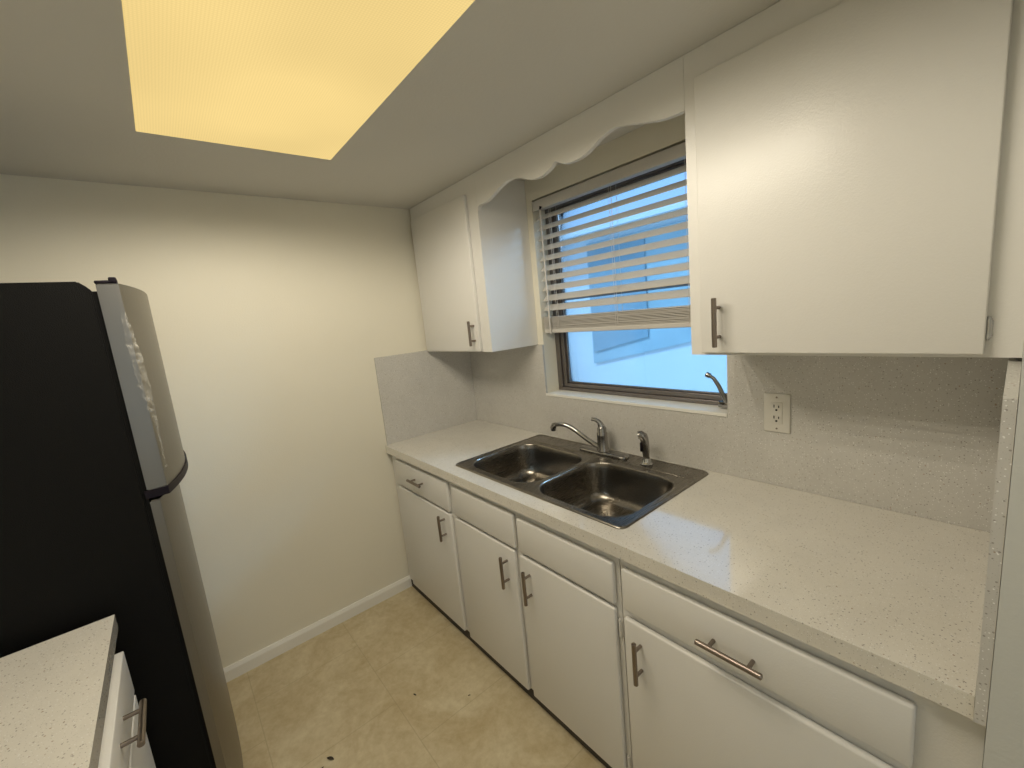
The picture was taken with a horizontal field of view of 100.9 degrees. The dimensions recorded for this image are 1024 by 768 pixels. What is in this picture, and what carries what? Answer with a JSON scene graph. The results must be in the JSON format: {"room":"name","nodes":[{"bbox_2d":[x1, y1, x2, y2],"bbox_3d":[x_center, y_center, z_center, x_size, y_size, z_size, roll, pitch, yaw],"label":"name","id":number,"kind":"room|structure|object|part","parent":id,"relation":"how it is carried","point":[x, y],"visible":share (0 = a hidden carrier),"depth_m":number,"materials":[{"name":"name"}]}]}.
{"room":"kitchen","nodes":[
{"label":"kitchen","id":0,"kind":"room"},
{"bbox_2d":[0,174,426,667],"bbox_3d":[-1.222,0.242,2.139,2.800,2.248,0.138,-13,12,-38],"label":"wall","id":1,"kind":"structure","parent":0,"point":[272,317],"depth_m":2.06,"materials":[{"name":"beige paint"}]},
{"bbox_2d":[223,575,411,682],"bbox_3d":[-1.303,1.372,2.063,1.820,0.068,0.016,-13,12,-38],"label":"baseboard","id":2,"kind":"structure","parent":1,"relation":"attached to","point":[260,657],"depth_m":2.25,"materials":[{"name":"white paint"}]},
{"bbox_2d":[374,350,476,444],"bbox_3d":[-0.500,0.067,2.628,0.651,0.552,0.012,-13,12,-38],"label":"backsplash","id":3,"kind":"structure","parent":1,"relation":"attached to","point":[421,392],"depth_m":2.59,"materials":[{"name":"stone"}]},
{"bbox_2d":[0,0,780,208],"bbox_3d":[0.074,-0.773,0.259,2.800,0.100,4.550,-13,12,-38],"label":"ceiling","id":4,"kind":"structure","parent":0,"point":[505,74],"depth_m":1.22,"materials":[{"name":"paint"}]},
{"bbox_2d":[121,0,474,159],"bbox_3d":[-0.485,-0.822,0.926,0.578,0.091,1.394,-13,12,-38],"label":"ceiling light","id":5,"kind":"object","parent":4,"relation":"attached to","point":[295,77],"visible":0.97,"depth_m":1.03,"materials":[{"name":"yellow translucent ribbed plastic diffuser"}]},
{"bbox_3d":[-0.485,-0.823,0.926,0.578,0.088,1.394,-13,12,-38],"label":"light frame","id":6,"kind":"part","parent":5,"relation":"part of","materials":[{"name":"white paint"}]},
{"bbox_2d":[227,586,605,767],"bbox_3d":[0.316,1.510,0.614,2.800,0.050,4.500,-13,12,-38],"label":"floor","id":7,"kind":"structure","parent":0,"point":[345,693],"depth_m":1.80,"materials":[{"name":"beige stone"}]},
{"bbox_2d":[0,277,242,767],"bbox_3d":[-1.442,0.630,1.307,0.812,1.773,0.741,-13,12,-38],"label":"refrigerator","id":8,"kind":"object","parent":7,"relation":"on","point":[94,525],"visible":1,"depth_m":1.11,"materials":[{"name":"black metal"}]},
{"bbox_3d":[-1.234,-0.011,1.435,0.097,0.562,0.730,-13,12,-38],"label":"freezer door","id":9,"kind":"part","parent":8,"relation":"part of","materials":[{"name":"silver metal"}]},
{"bbox_3d":[-1.163,0.838,1.564,0.064,1.101,0.730,-13,12,-38],"label":"fridge door","id":10,"kind":"part","parent":8,"relation":"part of","materials":[{"name":"silver metal"}]},
{"bbox_2d":[98,651,155,767],"bbox_3d":[-0.826,1.168,0.522,0.685,0.873,1.240,-13,12,-38],"label":"base cabinet","id":11,"kind":"object","parent":7,"relation":"on","point":[125,743],"visible":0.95,"depth_m":0.96,"materials":[{"name":"white paint"}]},
{"bbox_2d":[0,614,117,767],"bbox_3d":[-0.890,0.723,0.432,0.651,0.040,1.260,-13,12,-38],"label":"countertop","id":12,"kind":"structure","parent":11,"relation":"on","point":[54,692],"depth_m":0.86,"materials":[{"name":"stone"}]},
{"bbox_3d":[-0.850,0.777,0.908,0.020,0.122,0.532,-13,12,-38],"label":"drawer","id":13,"kind":"part","parent":11,"relation":"part of","materials":[{"name":"white paint"}]},
{"bbox_3d":[-0.840,0.759,0.940,0.041,0.014,0.145,-13,12,-38],"label":"handle","id":14,"kind":"part","parent":11,"relation":"part of","materials":[{"name":"silver metal"}]},
{"bbox_3d":[-0.814,1.136,0.967,0.020,0.590,0.532,-13,12,-38],"label":"door","id":15,"kind":"part","parent":11,"relation":"part of","materials":[{"name":"white paint"}]},
{"bbox_2d":[392,456,471,641],"bbox_3d":[-0.245,0.794,2.462,0.664,0.870,0.658,-13,12,-38],"label":"base cabinet","id":16,"kind":"object","parent":7,"relation":"on","point":[425,499],"visible":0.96,"depth_m":2.21,"materials":[{"name":"white paint"}]},
{"bbox_3d":[-0.501,0.512,2.193,0.039,0.014,0.140,-13,12,-38],"label":"handle","id":17,"kind":"part","parent":16,"relation":"part of","materials":[{"name":"silver metal"}]},
{"bbox_3d":[-0.475,0.517,2.209,0.019,0.146,0.561,-13,12,-38],"label":"drawer","id":18,"kind":"part","parent":16,"relation":"part of","materials":[{"name":"white paint"}]},
{"bbox_3d":[-0.437,0.907,2.273,0.019,0.622,0.561,-13,12,-38],"label":"door","id":19,"kind":"part","parent":16,"relation":"part of","materials":[{"name":"white paint"}]},
{"bbox_3d":[-0.339,0.697,2.047,0.039,0.130,0.014,-13,12,-38],"label":"handle","id":20,"kind":"part","parent":16,"relation":"part of","materials":[{"name":"silver metal"}]},
{"bbox_2d":[451,482,632,767],"bbox_3d":[0.266,0.844,1.849,0.664,0.870,0.939,-13,12,-38],"label":"base cabinet","id":21,"kind":"object","parent":7,"relation":"on","point":[544,604],"visible":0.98,"depth_m":1.54,"materials":[{"name":"white paint"}]},
{"bbox_3d":[-0.128,0.553,1.793,0.019,0.141,0.438,-13,12,-38],"label":"false drawer","id":22,"kind":"part","parent":21,"relation":"part of","materials":[{"name":"white paint"}]},
{"bbox_3d":[-0.092,0.942,1.861,0.019,0.626,0.428,-13,12,-38],"label":"door","id":23,"kind":"part","parent":21,"relation":"part of","materials":[{"name":"white paint"}]},
{"bbox_3d":[-0.030,0.748,1.683,0.039,0.135,0.014,-13,12,-38],"label":"handle","id":24,"kind":"part","parent":21,"relation":"part of","materials":[{"name":"silver metal"}]},
{"bbox_3d":[0.056,0.761,1.581,0.039,0.135,0.014,-13,12,-38],"label":"handle","id":25,"kind":"part","parent":21,"relation":"part of","materials":[{"name":"silver metal"}]},
{"bbox_3d":[0.168,0.584,1.440,0.019,0.137,0.443,-13,12,-38],"label":"false drawer","id":26,"kind":"part","parent":21,"relation":"part of","materials":[{"name":"white paint"}]},
{"bbox_3d":[0.205,0.973,1.504,0.019,0.624,0.441,-13,12,-38],"label":"door","id":27,"kind":"part","parent":21,"relation":"part of","materials":[{"name":"white paint"}]},
{"bbox_2d":[385,420,989,718],"bbox_3d":[0.256,0.392,1.770,0.655,0.043,2.310,-13,12,-38],"label":"countertop","id":28,"kind":"structure","parent":21,"relation":"on","point":[898,598],"depth_m":1.06,"materials":[{"name":"stone"}]},
{"bbox_2d":[456,435,707,528],"bbox_3d":[0.253,0.445,1.831,0.571,0.179,0.955,-13,12,-38],"label":"sink","id":29,"kind":"object","parent":28,"relation":"in","point":[612,492],"visible":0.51,"depth_m":1.80,"materials":[{"name":"grey metal"}]},
{"bbox_2d":[472,444,582,482],"bbox_3d":[0.077,0.441,1.969,0.407,0.177,0.444,-13,12,-38],"label":"basin","id":30,"kind":"object","parent":29,"relation":"in","point":[516,463],"depth_m":2.13,"materials":[{"name":"silver metal"}]},
{"bbox_2d":[550,417,628,459],"bbox_3d":[0.365,0.233,1.981,0.391,0.171,0.097,2,12,39],"label":"kitchen faucet","id":31,"kind":"object","parent":29,"relation":"on","point":[601,447],"visible":1,"depth_m":1.93,"materials":[{"name":"silver metal"}]},
{"bbox_3d":[0.306,0.242,2.005,0.222,0.116,0.027,0,11,31],"label":"spout","id":32,"kind":"part","parent":31,"relation":"part of","materials":[{"name":"silver metal"}]},
{"bbox_3d":[0.395,0.182,1.935,0.064,0.061,0.035,-4,10,13],"label":"lever handle","id":33,"kind":"part","parent":31,"relation":"part of","materials":[{"name":"silver metal"}]},
{"bbox_2d":[597,426,609,452],"bbox_3d":[0.415,0.246,1.943,0.060,0.123,0.060,-13,12,-38],"label":"tap","id":34,"kind":"object","parent":31,"relation":"on","point":[602,435],"depth_m":1.92,"materials":[{"name":"silver metal"}]},
{"bbox_3d":[0.421,0.312,1.954,0.056,0.014,0.268,-13,12,-38],"label":"plate","id":35,"kind":"part","parent":31,"relation":"part of","materials":[{"name":"silver metal"}]},
{"bbox_2d":[538,462,674,516],"bbox_3d":[0.359,0.470,1.618,0.408,0.177,0.429,-13,12,-38],"label":"basin","id":36,"kind":"object","parent":29,"relation":"in","point":[595,489],"depth_m":1.76,"materials":[{"name":"silver metal"}]},
{"bbox_2d":[637,431,652,466],"bbox_3d":[0.552,0.264,1.754,0.058,0.147,0.051,-5,9,6],"label":"sprayer","id":37,"kind":"object","parent":29,"relation":"on","point":[644,440],"visible":1,"depth_m":1.74,"materials":[{"name":"silver metal"}]},
{"bbox_2d":[620,559,985,767],"bbox_3d":[0.799,0.896,1.210,0.664,0.870,0.722,-13,12,-38],"label":"base cabinet","id":38,"kind":"object","parent":7,"relation":"on","point":[711,685],"visible":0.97,"depth_m":0.98,"materials":[{"name":"white paint"}]},
{"bbox_3d":[0.361,0.800,1.218,0.039,0.135,0.014,-13,12,-38],"label":"handle","id":39,"kind":"part","parent":38,"relation":"part of","materials":[{"name":"silver metal"}]},
{"bbox_3d":[0.508,0.635,0.990,0.039,0.014,0.150,-13,12,-38],"label":"handle","id":40,"kind":"part","parent":38,"relation":"part of","materials":[{"name":"silver metal"}]},
{"bbox_3d":[0.568,1.013,1.071,0.019,0.614,0.627,-13,12,-38],"label":"door","id":41,"kind":"part","parent":38,"relation":"part of","materials":[{"name":"white paint"}]},
{"bbox_2d":[481,113,989,532],"bbox_3d":[0.590,0.095,1.942,0.148,2.248,2.462,-13,12,-38],"label":"wall","id":42,"kind":"structure","parent":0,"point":[647,140],"depth_m":1.92,"materials":[{"name":"beige paint"}]},
{"bbox_2d":[410,173,537,351],"bbox_3d":[-0.248,-0.609,2.351,0.372,0.832,0.652,-13,12,-38],"label":"upper cabinet","id":43,"kind":"object","parent":42,"relation":"attached to","point":[474,267],"visible":1,"depth_m":2.15,"materials":[{"name":"white paint"}]},
{"bbox_3d":[-0.366,-0.551,2.292,0.018,0.750,0.555,-13,12,-38],"label":"door","id":44,"kind":"part","parent":43,"relation":"part of","materials":[{"name":"white paint"}]},
{"bbox_3d":[-0.204,-0.254,2.131,0.039,0.125,0.014,-13,12,-38],"label":"handle","id":45,"kind":"part","parent":43,"relation":"part of","materials":[{"name":"silver metal"}]},
{"bbox_2d":[532,142,690,333],"bbox_3d":[0.452,-0.567,1.838,0.076,0.668,0.941,-13,12,-38],"label":"window blind","id":46,"kind":"object","parent":42,"relation":"attached to","point":[673,316],"visible":0.64,"depth_m":1.82,"materials":[{"name":"white plastic"}]},
{"bbox_3d":[0.229,-0.577,2.125,0.056,0.609,0.014,-13,12,-38],"label":"ladder cord","id":47,"kind":"part","parent":46,"relation":"part of","materials":[{"name":"white fabric"}]},
{"bbox_3d":[0.459,-0.554,1.849,0.056,0.609,0.014,-13,12,-38],"label":"ladder cord","id":48,"kind":"part","parent":46,"relation":"part of","materials":[{"name":"white fabric"}]},
{"bbox_3d":[0.491,-0.254,1.897,0.052,0.022,0.933,-13,12,-38],"label":"rail","id":49,"kind":"part","parent":46,"relation":"part of","materials":[{"name":"white plastic"}]},
{"bbox_3d":[0.676,-0.533,1.588,0.056,0.609,0.014,-13,12,-38],"label":"ladder cord","id":50,"kind":"part","parent":46,"relation":"part of","materials":[{"name":"white fabric"}]},
{"bbox_2d":[545,159,727,416],"bbox_3d":[0.499,-0.415,1.891,0.159,1.003,0.953,-13,12,-38],"label":"window","id":51,"kind":"structure","parent":42,"relation":"in","point":[566,379],"depth_m":1.98,"materials":[{"name":"silver metal"}]},
{"bbox_3d":[0.531,-0.649,1.883,0.004,0.410,0.862,-13,12,-38],"label":"glass pane","id":52,"kind":"part","parent":51,"relation":"part of","materials":[{"name":"glass"}]},
{"bbox_3d":[0.572,-0.202,1.953,0.004,0.442,0.859,-13,12,-38],"label":"glass pane","id":53,"kind":"part","parent":51,"relation":"part of","materials":[{"name":"glass"}]},
{"bbox_3d":[0.524,-0.653,1.884,0.033,0.446,0.903,-13,12,-38],"label":"sash","id":54,"kind":"part","parent":51,"relation":"part of","materials":[{"name":"silver metal"}]},
{"bbox_3d":[0.527,0.076,1.954,0.104,0.013,0.951,-13,12,-38],"label":"sill","id":55,"kind":"part","parent":51,"relation":"part of","materials":[{"name":"white paint"}]},
{"bbox_3d":[0.565,-0.197,1.955,0.033,0.478,0.903,-13,12,-38],"label":"sash","id":56,"kind":"part","parent":51,"relation":"part of","materials":[{"name":"silver metal"}]},
{"bbox_3d":[0.799,0.020,1.630,0.054,0.138,0.090,-13,12,-38],"label":"crank handle","id":57,"kind":"part","parent":51,"relation":"part of","materials":[{"name":"silver metal"}]},
{"bbox_2d":[470,345,1008,532],"bbox_3d":[0.483,0.066,1.936,0.011,0.500,2.304,-13,12,-38],"label":"backsplash","id":58,"kind":"structure","parent":42,"relation":"attached to","point":[915,436],"depth_m":1.31,"materials":[{"name":"stone"}]},
{"bbox_2d":[764,393,790,433],"bbox_3d":[0.892,0.098,1.426,0.008,0.134,0.080,-13,12,-38],"label":"electrical outlet","id":59,"kind":"object","parent":58,"relation":"attached to","point":[777,407],"visible":1,"depth_m":1.42,"materials":[{"name":"beige plastic"}]},
{"bbox_2d":[771,402,781,423],"bbox_3d":[0.890,0.098,1.424,0.003,0.074,0.035,-13,12,-38],"label":"receptacle","id":60,"kind":"object","parent":59,"relation":"attached to","point":[776,407],"depth_m":1.42,"materials":[{"name":"beige plastic"}]},
{"bbox_2d":[683,0,1023,357],"bbox_3d":[0.821,-0.503,1.069,0.372,0.835,0.653,-13,12,-38],"label":"upper cabinet","id":61,"kind":"object","parent":42,"relation":"attached to","point":[855,168],"visible":1,"depth_m":0.93,"materials":[{"name":"white paint"}]},
{"bbox_2d":[474,56,684,210],"bbox_3d":[0.164,-0.862,1.583,0.018,0.167,1.018,-13,12,-38],"label":"wooden valance","id":62,"kind":"object","parent":61,"relation":"attached to","point":[658,96],"visible":1,"depth_m":1.45,"materials":[{"name":"white paint"}]},
{"bbox_3d":[0.577,-0.173,1.196,0.039,0.138,0.014,-13,12,-38],"label":"handle","id":63,"kind":"part","parent":61,"relation":"part of","materials":[{"name":"silver metal"}]},
{"bbox_2d":[982,344,1023,767],"bbox_3d":[1.647,0.302,0.044,0.672,2.248,2.075,-13,12,-38],"label":"wall","id":64,"kind":"structure","parent":0,"point":[1004,735],"depth_m":0.64,"materials":[{"name":"grey paint"}]},
{"bbox_2d":[973,358,1021,726],"bbox_3d":[0.972,0.224,0.841,0.659,0.534,0.019,-13,12,-38],"label":"backsplash","id":65,"kind":"structure","parent":64,"relation":"attached to","point":[1012,382],"depth_m":0.63,"materials":[{"name":"stone"}]},
{"label":"outside","id":66,"kind":"structure","parent":0,"visible":0},
{"bbox_3d":[3.368,0.521,5.884,8.840,0.100,18.000,-13,12,-38],"label":"ground","id":67,"kind":"structure","parent":66,"visible":0},
{"bbox_2d":[563,200,726,392],"bbox_3d":[1.755,-0.716,5.090,1.050,2.900,15.000,-13,12,-38],"label":"neighboring house","id":68,"kind":"structure","parent":67,"relation":"on","point":[661,357],"depth_m":5.12,"materials":[{"name":"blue paint"}]},
{"bbox_3d":[1.806,-0.989,4.796,0.040,1.580,2.320,-13,12,-38],"label":"siding panel","id":69,"kind":"part","parent":68,"relation":"part of","materials":[{"name":"blue"}]}
]}

